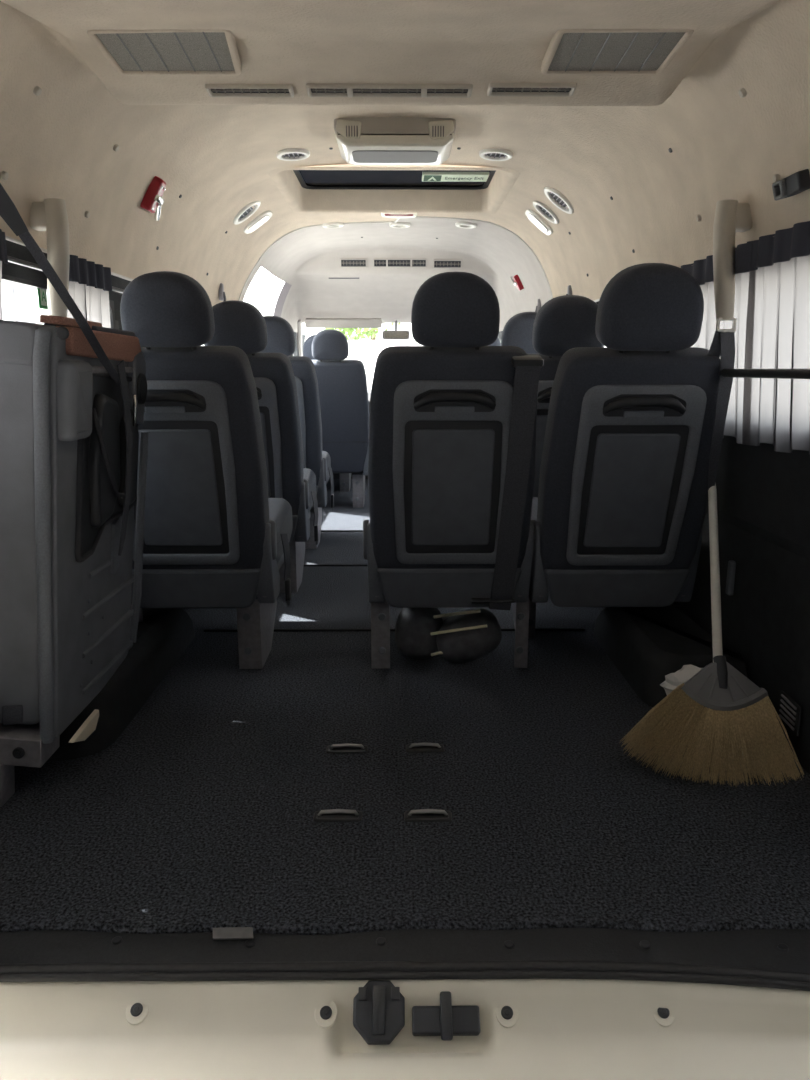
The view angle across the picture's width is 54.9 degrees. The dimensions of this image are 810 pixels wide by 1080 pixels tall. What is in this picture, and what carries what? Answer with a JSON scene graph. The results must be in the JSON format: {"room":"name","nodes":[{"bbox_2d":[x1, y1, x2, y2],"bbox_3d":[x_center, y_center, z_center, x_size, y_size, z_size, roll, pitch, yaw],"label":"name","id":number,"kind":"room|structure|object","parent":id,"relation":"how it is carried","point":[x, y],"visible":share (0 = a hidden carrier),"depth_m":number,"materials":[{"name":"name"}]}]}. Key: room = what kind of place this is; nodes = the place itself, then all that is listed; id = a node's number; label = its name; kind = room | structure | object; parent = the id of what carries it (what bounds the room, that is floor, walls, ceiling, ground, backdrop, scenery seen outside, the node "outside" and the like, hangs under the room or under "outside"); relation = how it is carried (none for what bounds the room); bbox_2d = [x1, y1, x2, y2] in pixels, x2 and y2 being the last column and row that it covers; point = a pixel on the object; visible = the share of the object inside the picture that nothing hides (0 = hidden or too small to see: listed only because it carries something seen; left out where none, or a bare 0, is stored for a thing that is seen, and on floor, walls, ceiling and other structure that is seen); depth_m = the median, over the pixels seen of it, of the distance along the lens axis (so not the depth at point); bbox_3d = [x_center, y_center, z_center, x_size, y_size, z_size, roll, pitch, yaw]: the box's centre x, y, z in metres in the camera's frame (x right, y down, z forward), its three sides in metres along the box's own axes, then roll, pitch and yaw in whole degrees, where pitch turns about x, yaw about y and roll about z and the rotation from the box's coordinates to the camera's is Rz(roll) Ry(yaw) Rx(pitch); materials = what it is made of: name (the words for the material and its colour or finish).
{"room":"vehicle interior","nodes":[
{"label":"vehicle interior","id":0,"kind":"room"},
{"bbox_2d":[2,240,305,355],"bbox_3d":[-0.871,-0.508,3.643,0.116,1.100,5.452,0,12,1],"label":"wall","id":1,"kind":"structure","parent":0,"point":[15,250],"depth_m":1.79,"materials":[{"name":"plastic"}]},
{"bbox_2d":[30,198,69,316],"bbox_3d":[-0.794,-0.617,1.763,0.082,0.284,0.050,0,12,0],"label":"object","id":2,"kind":"object","parent":1,"relation":"attached to","point":[50,216],"visible":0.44,"depth_m":1.73,"materials":[{"name":"beige plastic"}]},
{"bbox_2d":[2,274,118,328],"bbox_3d":[-0.879,-0.403,1.685,0.040,0.360,1.420,0,12,0],"label":"window","id":3,"kind":"structure","parent":1,"relation":"in","point":[8,279],"depth_m":1.82,"materials":[{"name":"clear glass"}]},
{"bbox_2d":[37,288,47,309],"bbox_3d":[-0.873,-0.589,1.880,0.003,0.062,0.046,0,12,0],"label":"window sticker","id":4,"kind":"object","parent":3,"relation":"attached to","point":[42,294],"visible":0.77,"depth_m":1.88,"materials":[{"name":"green paper"}]},
{"bbox_2d":[7,256,123,292],"bbox_3d":[-0.822,-0.583,1.616,0.012,0.012,1.420,0,12,0],"label":"rail","id":5,"kind":"object","parent":1,"relation":"attached to","point":[10,259],"visible":0.27,"depth_m":1.70,"materials":[{"name":"grey metal"}]},
{"bbox_2d":[0,229,7,319],"bbox_3d":[-0.825,-0.335,1.291,0.064,0.440,0.680,0,12,0],"label":"curtain","id":6,"kind":"object","parent":5,"relation":"hanging from","point":[3,249],"visible":0.38,"depth_m":1.57,"materials":[{"name":"fabric"}]},
{"bbox_2d":[67,255,111,327],"bbox_3d":[-0.833,-0.491,2.008,0.066,0.440,0.348,0,12,0],"label":"curtain","id":7,"kind":"object","parent":5,"relation":"hanging from","point":[90,283],"visible":0.33,"depth_m":2.02,"materials":[{"name":"fabric"}]},
{"bbox_2d":[5,235,133,280],"bbox_3d":[-0.846,-0.792,2.358,0.009,0.009,3.040,0,12,0],"label":"trim","id":8,"kind":"structure","parent":1,"relation":"attached to","point":[8,238],"depth_m":1.80,"materials":[{"name":"white"}]},
{"bbox_2d":[273,282,291,316],"bbox_3d":[-0.815,-1.293,5.064,0.156,0.710,0.200,0,12,0],"label":"trim","id":9,"kind":"structure","parent":1,"relation":"attached to","point":[286,287],"depth_m":5.01,"materials":[{"name":"grey plastic"}]},
{"bbox_2d":[297,319,499,355],"bbox_3d":[-0.067,-1.399,6.041,1.709,0.640,0.624,0,12,0],"label":"wall","id":10,"kind":"structure","parent":0,"point":[299,323],"depth_m":5.81,"materials":[{"name":"white plastic"}]},
{"bbox_2d":[0,479,809,934],"bbox_3d":[-0.045,0.026,3.807,1.800,0.019,5.372,0,12,0],"label":"floor","id":11,"kind":"structure","parent":0,"point":[198,817],"depth_m":1.51,"materials":[{"name":"black carpet"}]},
{"bbox_2d":[0,315,148,806],"bbox_3d":[-0.722,0.015,1.651,0.274,0.925,0.483,-1,12,-2],"label":"seat","id":12,"kind":"object","parent":11,"relation":"on","point":[69,435],"visible":0.99,"depth_m":1.49,"materials":[{"name":"grey plastic"}]},
{"bbox_2d":[0,362,39,724],"bbox_3d":[-0.743,-0.027,1.628,0.142,0.702,0.403,5,12,-2],"label":"seat cushion","id":13,"kind":"object","parent":12,"relation":"on","point":[19,638],"depth_m":1.43,"materials":[{"name":"grey fabric"}]},
{"bbox_2d":[0,183,120,389],"bbox_3d":[-0.591,-0.420,1.387,0.037,0.315,0.507,0,12,0],"label":"belt","id":14,"kind":"object","parent":12,"relation":"attached to","point":[9,212],"visible":0.98,"depth_m":1.27,"materials":[{"name":"black fabric"}]},
{"bbox_2d":[47,608,194,760],"bbox_3d":[-0.781,0.323,2.080,0.233,0.142,0.820,0,12,0],"label":"wheel arch","id":15,"kind":"object","parent":11,"relation":"on","point":[164,634],"visible":0.4,"depth_m":1.93,"materials":[{"name":"plastic"}]},
{"bbox_2d":[120,271,292,668],"bbox_3d":[-0.565,-0.177,2.232,0.483,1.055,0.733,0,12,0],"label":"passenger seat","id":16,"kind":"object","parent":11,"relation":"on","point":[214,537],"visible":0.64,"depth_m":1.95,"materials":[{"name":"fabric"}]},
{"bbox_2d":[268,498,292,562],"bbox_3d":[-0.578,-0.017,2.389,0.410,0.173,0.494,0,12,0],"label":"seat cushion","id":17,"kind":"object","parent":16,"relation":"on","point":[280,510],"depth_m":2.43,"materials":[{"name":"fabric"}]},
{"bbox_2d":[204,300,318,591],"bbox_3d":[-0.572,-0.343,2.994,0.483,1.055,0.733,0,12,0],"label":"passenger seat","id":18,"kind":"object","parent":11,"relation":"on","point":[240,324],"visible":0.41,"depth_m":2.68,"materials":[{"name":"fabric"}]},
{"bbox_2d":[303,468,316,512],"bbox_3d":[-0.585,-0.183,3.151,0.410,0.173,0.494,0,12,0],"label":"seat cushion","id":19,"kind":"object","parent":18,"relation":"on","point":[308,474],"depth_m":3.21,"materials":[{"name":"fabric"}]},
{"bbox_2d":[259,316,333,548],"bbox_3d":[-0.579,-0.501,3.717,0.483,1.055,0.733,0,12,0],"label":"passenger seat","id":20,"kind":"object","parent":11,"relation":"on","point":[280,334],"visible":0.37,"depth_m":3.41,"materials":[{"name":"fabric"}]},
{"bbox_2d":[322,451,330,483],"bbox_3d":[-0.591,-0.340,3.874,0.410,0.173,0.494,0,12,0],"label":"seat cushion","id":21,"kind":"object","parent":20,"relation":"on","point":[325,454],"depth_m":3.95,"materials":[{"name":"fabric"}]},
{"bbox_2d":[303,335,350,491],"bbox_3d":[-0.561,-0.882,5.466,0.460,1.055,0.733,0,12,0],"label":"passenger seat","id":22,"kind":"object","parent":11,"relation":"on","point":[345,478],"visible":0.12,"depth_m":5.42,"materials":[{"name":"fabric"}]},
{"bbox_2d":[304,564,367,565],"bbox_3d":[-0.041,0.109,3.381,0.800,0.008,0.012,0,12,0],"label":"trim","id":23,"kind":"structure","parent":11,"relation":"on","point":[304,564],"depth_m":3.38,"materials":[{"name":"plastic"}]},
{"bbox_2d":[313,809,361,821],"bbox_3d":[-0.127,0.522,1.481,0.092,0.014,0.032,0,12,0],"label":"anchor","id":24,"kind":"object","parent":11,"relation":"on","point":[332,815],"visible":1,"depth_m":1.48,"materials":[{"name":"grey metal"}]},
{"bbox_2d":[312,329,368,507],"bbox_3d":[-0.427,-0.742,4.823,0.460,1.055,0.733,0,12,0],"label":"passenger seat","id":25,"kind":"object","parent":11,"relation":"on","point":[342,383],"visible":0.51,"depth_m":4.52,"materials":[{"name":"fabric"}]},
{"bbox_2d":[321,530,362,531],"bbox_3d":[-0.048,-0.048,4.104,0.800,0.008,0.012,0,12,0],"label":"trim","id":26,"kind":"structure","parent":11,"relation":"on","point":[321,530],"depth_m":4.09,"materials":[{"name":"plastic"}]},
{"bbox_2d":[326,743,367,753],"bbox_3d":[-0.130,0.465,1.742,0.092,0.014,0.032,0,12,0],"label":"anchor","id":27,"kind":"object","parent":11,"relation":"on","point":[335,748],"visible":1,"depth_m":1.75,"materials":[{"name":"grey metal"}]},
{"bbox_2d":[329,389,370,478],"bbox_3d":[-0.068,-0.864,6.264,1.400,0.680,0.690,0,12,0],"label":"dashboard","id":28,"kind":"object","parent":11,"relation":"on","point":[335,475],"visible":0.02,"depth_m":6.07,"materials":[{"name":"grey plastic"}]},
{"bbox_2d":[204,628,584,631],"bbox_3d":[-0.034,0.292,2.540,1.240,0.008,0.012,0,12,0],"label":"trim","id":29,"kind":"structure","parent":11,"relation":"on","point":[342,629],"depth_m":2.53,"materials":[{"name":"plastic"}]},
{"bbox_2d":[0,979,809,1079],"bbox_3d":[-0.020,0.810,1.049,1.900,0.331,0.265,0,12,0],"label":"bumper cover","id":30,"kind":"object","parent":11,"relation":"attached to","point":[413,1029],"visible":0.92,"depth_m":1.08,"materials":[{"name":"beige paint"}]},
{"bbox_2d":[0,928,809,972],"bbox_3d":[-0.021,0.612,1.145,1.800,0.017,0.142,0,12,0],"label":"trim","id":31,"kind":"structure","parent":11,"relation":"attached to","point":[771,949],"depth_m":1.16,"materials":[{"name":"plastic"}]},
{"bbox_2d":[213,927,252,939],"bbox_3d":[-0.258,0.590,1.170,0.064,0.007,0.020,0,12,0],"label":"tab","id":32,"kind":"object","parent":31,"relation":"on","point":[227,933],"visible":1,"depth_m":1.17,"materials":[{"name":"grey metal"}]},
{"bbox_2d":[0,960,809,990],"bbox_3d":[-0.020,0.619,1.109,1.801,0.018,0.058,0,12,1],"label":"weatherstrip","id":33,"kind":"object","parent":31,"relation":"attached to","point":[508,969],"visible":1,"depth_m":1.11,"materials":[{"name":"black rubber"}]},
{"bbox_2d":[406,743,443,751],"bbox_3d":[0.045,0.464,1.747,0.086,0.014,0.032,0,12,0],"label":"anchor","id":34,"kind":"object","parent":11,"relation":"on","point":[414,747],"visible":1,"depth_m":1.75,"materials":[{"name":"grey metal"}]},
{"bbox_2d":[404,809,451,821],"bbox_3d":[0.044,0.522,1.481,0.090,0.014,0.032,0,12,0],"label":"anchor","id":35,"kind":"object","parent":11,"relation":"on","point":[421,815],"visible":1,"depth_m":1.48,"materials":[{"name":"grey metal"}]},
{"bbox_2d":[395,608,486,658],"bbox_3d":[0.109,0.258,2.268,0.302,0.184,0.147,5,13,22],"label":"bag","id":36,"kind":"object","parent":11,"relation":"on","point":[416,629],"visible":0.87,"depth_m":2.24,"materials":[{"name":"fabric"}]},
{"bbox_2d":[395,608,442,658],"bbox_3d":[0.041,0.265,2.296,0.142,0.158,0.128,0,12,0],"label":"cushion","id":37,"kind":"object","parent":36,"relation":"on","point":[414,626],"depth_m":2.24,"materials":[{"name":"fabric"}]},
{"bbox_2d":[363,271,543,668],"bbox_3d":[0.118,-0.179,2.239,0.469,1.055,0.740,0,12,0],"label":"passenger seat","id":38,"kind":"object","parent":11,"relation":"on","point":[453,416],"visible":1,"depth_m":1.94,"materials":[{"name":"fabric"}]},
{"bbox_2d":[431,608,501,662],"bbox_3d":[0.176,0.277,2.259,0.205,0.148,0.118,0,12,0],"label":"bag","id":39,"kind":"object","parent":11,"relation":"on","point":[467,645],"visible":0.94,"depth_m":2.21,"materials":[{"name":"fabric"}]},
{"bbox_2d":[488,337,500,345],"bbox_3d":[0.470,-0.799,5.084,0.460,1.055,0.733,0,12,0],"label":"passenger seat","id":40,"kind":"object","parent":11,"relation":"on","point":[497,342],"visible":0.02,"depth_m":4.64,"materials":[{"name":"fabric"}]},
{"bbox_2d":[501,312,538,353],"bbox_3d":[0.523,-0.509,3.724,0.460,1.069,0.835,0,12,0],"label":"passenger seat","id":41,"kind":"object","parent":11,"relation":"on","point":[518,330],"visible":0.03,"depth_m":3.23,"materials":[{"name":"fabric"}]},
{"bbox_2d":[528,295,603,496],"bbox_3d":[0.537,-0.352,3.002,0.460,1.069,0.835,0,12,0],"label":"passenger seat","id":42,"kind":"object","parent":11,"relation":"on","point":[563,323],"visible":0.14,"depth_m":2.53,"materials":[{"name":"fabric"}]},
{"bbox_2d":[528,263,719,637],"bbox_3d":[0.562,-0.186,2.240,0.460,1.069,0.835,0,12,0],"label":"passenger seat","id":43,"kind":"object","parent":11,"relation":"on","point":[618,512],"visible":0.88,"depth_m":1.91,"materials":[{"name":"fabric"}]},
{"bbox_2d":[531,497,537,521],"bbox_3d":[0.561,-0.019,2.399,0.410,0.173,0.494,0,12,0],"label":"seat cushion","id":44,"kind":"object","parent":43,"relation":"on","point":[535,499],"depth_m":2.42,"materials":[{"name":"fabric"}]},
{"bbox_2d":[593,604,746,706],"bbox_3d":[0.721,0.297,2.200,0.233,0.142,0.600,0,12,0],"label":"wheel arch","id":45,"kind":"object","parent":11,"relation":"on","point":[646,645],"visible":0.77,"depth_m":2.08,"materials":[{"name":"plastic"}]},
{"bbox_2d":[660,665,702,694],"bbox_3d":[0.646,0.326,1.774,0.124,0.081,0.078,0,12,0],"label":"plastic bag","id":46,"kind":"object","parent":11,"relation":"on","point":[672,680],"visible":0.43,"depth_m":1.76,"materials":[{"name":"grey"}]},
{"bbox_2d":[620,483,803,786],"bbox_3d":[0.636,0.195,1.767,0.376,0.600,0.498,0,12,0],"label":"broom","id":47,"kind":"object","parent":11,"relation":"on","point":[718,710],"visible":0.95,"depth_m":1.64,"materials":[{"name":"brown plant"}]},
{"bbox_2d":[0,0,809,332],"bbox_3d":[-0.043,-1.235,3.287,1.630,0.472,5.050,0,12,0],"label":"ceiling","id":48,"kind":"structure","parent":0,"point":[643,165],"depth_m":1.90,"materials":[{"name":"fabric"}]},
{"bbox_2d":[140,176,165,220],"bbox_3d":[-0.753,-1.035,2.361,0.074,0.111,0.118,0,12,0],"label":"hammer","id":49,"kind":"object","parent":48,"relation":"attached to","point":[152,201],"visible":1,"depth_m":2.31,"materials":[{"name":"red plastic"}]},
{"bbox_2d":[87,29,240,75],"bbox_3d":[-0.428,-0.895,1.424,0.252,0.033,0.176,0,12,0],"label":"ceiling vent","id":50,"kind":"object","parent":48,"relation":"in","point":[198,52],"visible":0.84,"depth_m":1.43,"materials":[{"name":"plastic"}]},
{"bbox_2d":[219,283,225,300],"bbox_3d":[-0.827,-1.109,3.536,0.032,0.105,0.030,0,12,0],"label":"coat hook","id":51,"kind":"object","parent":48,"relation":"attached to","point":[222,297],"visible":0.77,"depth_m":3.52,"materials":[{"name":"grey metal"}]},
{"bbox_2d":[233,201,260,224],"bbox_3d":[-0.659,-1.364,3.239,0.121,0.100,0.132,0,12,0],"label":"ceiling vent","id":52,"kind":"object","parent":48,"relation":"in","point":[247,211],"visible":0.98,"depth_m":3.24,"materials":[{"name":"white plastic"}]},
{"bbox_2d":[205,84,293,97],"bbox_3d":[-0.319,-0.927,1.606,0.177,0.018,0.047,0,12,0],"label":"ceiling vent","id":53,"kind":"object","parent":48,"relation":"in","point":[214,90],"visible":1,"depth_m":1.60,"materials":[{"name":"beige plastic"}]},
{"bbox_2d":[244,211,271,233],"bbox_3d":[-0.657,-1.417,3.471,0.129,0.096,0.120,0,12,0],"label":"reading lamp","id":54,"kind":"object","parent":48,"relation":"attached to","point":[262,218],"visible":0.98,"depth_m":3.44,"materials":[{"name":"white plastic"}]},
{"bbox_2d":[276,148,309,160],"bbox_3d":[-0.385,-1.329,2.686,0.117,0.024,0.116,0,12,0],"label":"ceiling vent","id":55,"kind":"object","parent":48,"relation":"in","point":[291,154],"visible":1,"depth_m":2.68,"materials":[{"name":"white plastic"}]},
{"bbox_2d":[323,222,343,227],"bbox_3d":[-0.369,-1.617,4.004,0.110,0.022,0.110,0,12,0],"label":"recessed light","id":56,"kind":"object","parent":48,"relation":"in","point":[329,224],"visible":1,"depth_m":3.98,"materials":[{"name":"white plastic"}]},
{"bbox_2d":[305,318,381,327],"bbox_3d":[-0.441,-1.556,5.593,0.552,0.068,0.051,0,12,0],"label":"sun visor","id":57,"kind":"object","parent":48,"relation":"attached to","point":[309,322],"visible":1,"depth_m":5.58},
{"bbox_2d":[329,278,358,278],"bbox_3d":[-0.396,-1.701,5.064,0.200,0.010,0.012,0,12,0],"label":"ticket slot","id":58,"kind":"object","parent":48,"relation":"attached to","point":[329,278],"visible":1,"depth_m":5.06,"materials":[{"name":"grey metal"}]},
{"bbox_2d":[340,259,366,267],"bbox_3d":[-0.328,-1.762,4.962,0.172,0.055,0.032,0,12,0],"label":"ceiling vent","id":59,"kind":"object","parent":48,"relation":"in","point":[344,263],"visible":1,"depth_m":4.96,"materials":[{"name":"grey plastic"}]},
{"bbox_2d":[306,84,472,97],"bbox_3d":[-0.032,-0.928,1.606,0.340,0.018,0.047,0,12,0],"label":"ceiling vent","id":60,"kind":"object","parent":48,"relation":"in","point":[313,90],"visible":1,"depth_m":1.60,"materials":[{"name":"beige plastic"}]},
{"bbox_2d":[268,164,519,213],"bbox_3d":[-0.043,-1.499,3.255,0.950,0.120,0.840,0,12,0],"label":"roof hatch","id":61,"kind":"object","parent":48,"relation":"attached to","point":[345,188],"visible":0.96,"depth_m":3.55,"materials":[{"name":"plastic"}]},
{"bbox_2d":[334,117,455,164],"bbox_3d":[-0.031,-1.284,2.460,0.372,0.144,0.246,0,12,0],"label":"dome lamp","id":62,"kind":"object","parent":48,"relation":"attached to","point":[360,140],"visible":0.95,"depth_m":2.36,"materials":[{"name":"beige plastic"}]},
{"bbox_2d":[336,132,453,164],"bbox_3d":[-0.031,-1.236,2.468,0.360,0.041,0.231,0,12,0],"label":"diffuser","id":63,"kind":"object","parent":62,"relation":"attached to","point":[356,148],"depth_m":2.38,"materials":[{"name":"beige plastic"}]},
{"bbox_2d":[238,216,552,300],"bbox_3d":[-0.049,-1.384,3.970,1.640,0.480,0.158,0,12,0],"label":"trim","id":64,"kind":"structure","parent":48,"relation":"attached to","point":[397,219],"depth_m":3.93,"materials":[{"name":"white plastic"}]},
{"bbox_2d":[382,320,409,339],"bbox_3d":[-0.066,-1.533,5.691,0.200,0.139,0.080,0,12,0],"label":"mirror","id":65,"kind":"object","parent":48,"relation":"attached to","point":[395,334],"visible":1,"depth_m":5.66,"materials":[{"name":"grey mirror"}]},
{"bbox_2d":[381,213,416,217],"bbox_3d":[-0.029,-1.574,3.776,0.176,0.023,0.110,0,12,0],"label":"recessed light","id":66,"kind":"object","parent":48,"relation":"in","point":[388,215],"visible":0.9,"depth_m":3.75,"materials":[{"name":"white plastic"}]},
{"bbox_2d":[373,259,426,267],"bbox_3d":[-0.032,-1.763,4.965,0.344,0.055,0.032,0,12,0],"label":"ceiling vent","id":67,"kind":"object","parent":48,"relation":"in","point":[377,263],"visible":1,"depth_m":4.96,"materials":[{"name":"grey plastic"}]},
{"bbox_2d":[389,222,410,227],"bbox_3d":[-0.026,-1.640,4.059,0.110,0.016,0.110,0,12,0],"label":"recessed light","id":68,"kind":"object","parent":48,"relation":"in","point":[397,224],"visible":0.98,"depth_m":4.04,"materials":[{"name":"white plastic"}]},
{"bbox_2d":[433,260,461,268],"bbox_3d":[0.271,-1.759,4.971,0.185,0.055,0.032,0,12,0],"label":"ceiling vent","id":69,"kind":"object","parent":48,"relation":"in","point":[437,264],"visible":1,"depth_m":4.97,"materials":[{"name":"grey plastic"}]},
{"bbox_2d":[455,222,476,227],"bbox_3d":[0.311,-1.611,3.987,0.110,0.023,0.110,0,12,0],"label":"recessed light","id":70,"kind":"object","parent":48,"relation":"in","point":[457,224],"visible":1,"depth_m":3.96,"materials":[{"name":"white plastic"}]},
{"bbox_2d":[479,148,512,160],"bbox_3d":[0.313,-1.328,2.685,0.117,0.024,0.116,0,12,0],"label":"ceiling vent","id":71,"kind":"object","parent":48,"relation":"in","point":[493,154],"visible":1,"depth_m":2.68,"materials":[{"name":"white plastic"}]},
{"bbox_2d":[511,275,523,290],"bbox_3d":[0.667,-1.522,4.619,0.073,0.092,0.107,0,12,0],"label":"hammer","id":72,"kind":"object","parent":48,"relation":"attached to","point":[516,280],"visible":1,"depth_m":4.57,"materials":[{"name":"red plastic"}]},
{"bbox_2d":[487,83,576,96],"bbox_3d":[0.260,-0.928,1.602,0.179,0.018,0.047,0,12,0],"label":"ceiling vent","id":73,"kind":"object","parent":48,"relation":"in","point":[494,89],"visible":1,"depth_m":1.60,"materials":[{"name":"beige plastic"}]},
{"bbox_2d":[535,299,540,311],"bbox_3d":[0.731,-1.270,4.285,0.032,0.105,0.030,0,12,0],"label":"coat hook","id":74,"kind":"object","parent":48,"relation":"attached to","point":[538,306],"visible":0.5,"depth_m":4.27,"materials":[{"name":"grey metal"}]},
{"bbox_2d":[525,209,552,234],"bbox_3d":[0.586,-1.386,3.396,0.121,0.106,0.120,0,12,0],"label":"reading lamp","id":75,"kind":"object","parent":48,"relation":"attached to","point":[534,217],"visible":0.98,"depth_m":3.36,"materials":[{"name":"white plastic"}]},
{"bbox_2d":[533,201,558,223],"bbox_3d":[0.582,-1.350,3.205,0.115,0.095,0.120,0,12,0],"label":"ceiling vent","id":76,"kind":"object","parent":48,"relation":"in","point":[544,210],"visible":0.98,"depth_m":3.21,"materials":[{"name":"white plastic"}]},
{"bbox_2d":[544,187,573,213],"bbox_3d":[0.588,-1.295,2.966,0.121,0.100,0.136,0,12,0],"label":"ceiling vent","id":77,"kind":"object","parent":48,"relation":"in","point":[557,198],"visible":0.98,"depth_m":2.96,"materials":[{"name":"white plastic"}]},
{"bbox_2d":[566,285,571,294],"bbox_3d":[0.739,-1.098,3.530,0.032,0.105,0.030,0,12,0],"label":"coat hook","id":78,"kind":"object","parent":48,"relation":"attached to","point":[569,289],"visible":0.4,"depth_m":3.51,"materials":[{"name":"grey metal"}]},
{"bbox_2d":[541,29,693,75],"bbox_3d":[0.380,-0.893,1.421,0.236,0.027,0.185,0,12,0],"label":"ceiling vent","id":79,"kind":"object","parent":48,"relation":"in","point":[570,52],"visible":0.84,"depth_m":1.42,"materials":[{"name":"plastic"}]},
{"bbox_2d":[772,169,809,200],"bbox_3d":[0.756,-0.694,1.524,0.040,0.042,0.090,0,12,0],"label":"bracket","id":80,"kind":"object","parent":48,"relation":"attached to","point":[798,182],"visible":1,"depth_m":1.51,"materials":[{"name":"grey plastic"}]},
{"bbox_2d":[498,301,809,773],"bbox_3d":[0.781,-0.511,3.658,0.116,1.100,5.452,0,12,-2],"label":"wall","id":81,"kind":"structure","parent":0,"point":[763,493],"depth_m":1.81,"materials":[{"name":"plastic"}]},
{"bbox_2d":[681,243,752,443],"bbox_3d":[0.771,-0.501,2.056,0.066,0.440,0.678,0,12,0],"label":"curtain","id":82,"kind":"object","parent":81,"relation":"hanging from","point":[701,270],"visible":0.34,"depth_m":1.85,"materials":[{"name":"fabric"}]},
{"bbox_2d":[726,560,735,595],"bbox_3d":[0.833,0.097,1.996,0.012,0.090,0.024,0,12,0],"label":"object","id":83,"kind":"structure","parent":81,"relation":"attached to","point":[731,570],"depth_m":1.99,"materials":[{"name":"plastic"}]},
{"bbox_2d":[713,199,751,331],"bbox_3d":[0.737,-0.620,1.777,0.082,0.284,0.050,0,12,0],"label":"trim","id":84,"kind":"structure","parent":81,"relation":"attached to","point":[731,216],"depth_m":1.75,"materials":[{"name":"beige plastic"}]},
{"bbox_2d":[708,331,734,489],"bbox_3d":[0.737,-0.307,1.889,0.060,0.381,0.138,0,12,0],"label":"belt","id":85,"kind":"object","parent":84,"relation":"hanging from","point":[722,346],"visible":0.78,"depth_m":1.82,"materials":[{"name":"fabric"}]},
{"bbox_2d":[718,369,809,378],"bbox_3d":[0.741,-0.360,1.684,0.020,0.019,1.470,0,12,0],"label":"bar","id":86,"kind":"object","parent":81,"relation":"attached to","point":[737,373],"visible":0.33,"depth_m":1.58,"materials":[{"name":"grey plastic"}]},
{"bbox_2d":[742,221,809,454],"bbox_3d":[0.777,-0.350,1.360,0.065,0.440,0.794,0,12,0],"label":"curtain","id":87,"kind":"object","parent":81,"relation":"hanging from","point":[776,411],"visible":0.98,"depth_m":1.61,"materials":[{"name":"fabric"}]},
{"bbox_2d":[777,691,801,735],"bbox_3d":[0.838,0.378,1.706,0.008,0.070,0.090,0,12,0],"label":"air vent","id":88,"kind":"object","parent":81,"relation":"in","point":[789,710],"visible":0.92,"depth_m":1.70,"materials":[{"name":"plastic"}]},
{"label":"outside","id":89,"kind":"structure","parent":0,"visible":0},
{"label":"ground","id":90,"kind":"structure","parent":89,"visible":0},
{"bbox_2d":[1,282,48,323],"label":"window","id":91,"kind":"structure","parent":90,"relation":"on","point":[19,303],"depth_m":22.63,"materials":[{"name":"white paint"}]},
{"bbox_2d":[320,323,399,339],"bbox_3d":[-1.028,-7.681,27.856,4.115,6.050,3.242,0,12,0],"label":"tree","id":92,"kind":"object","parent":90,"relation":"on","point":[368,332],"visible":0.08,"depth_m":27.57,"materials":[{"name":"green plant"}]},
{"bbox_2d":[201,340,604,388],"bbox_3d":[-0.243,-5.285,25.457,40.000,2.380,0.300,0,12,0],"label":"wall","id":93,"kind":"structure","parent":90,"relation":"on","point":[366,351],"depth_m":25.16,"materials":[{"name":"white paint"}]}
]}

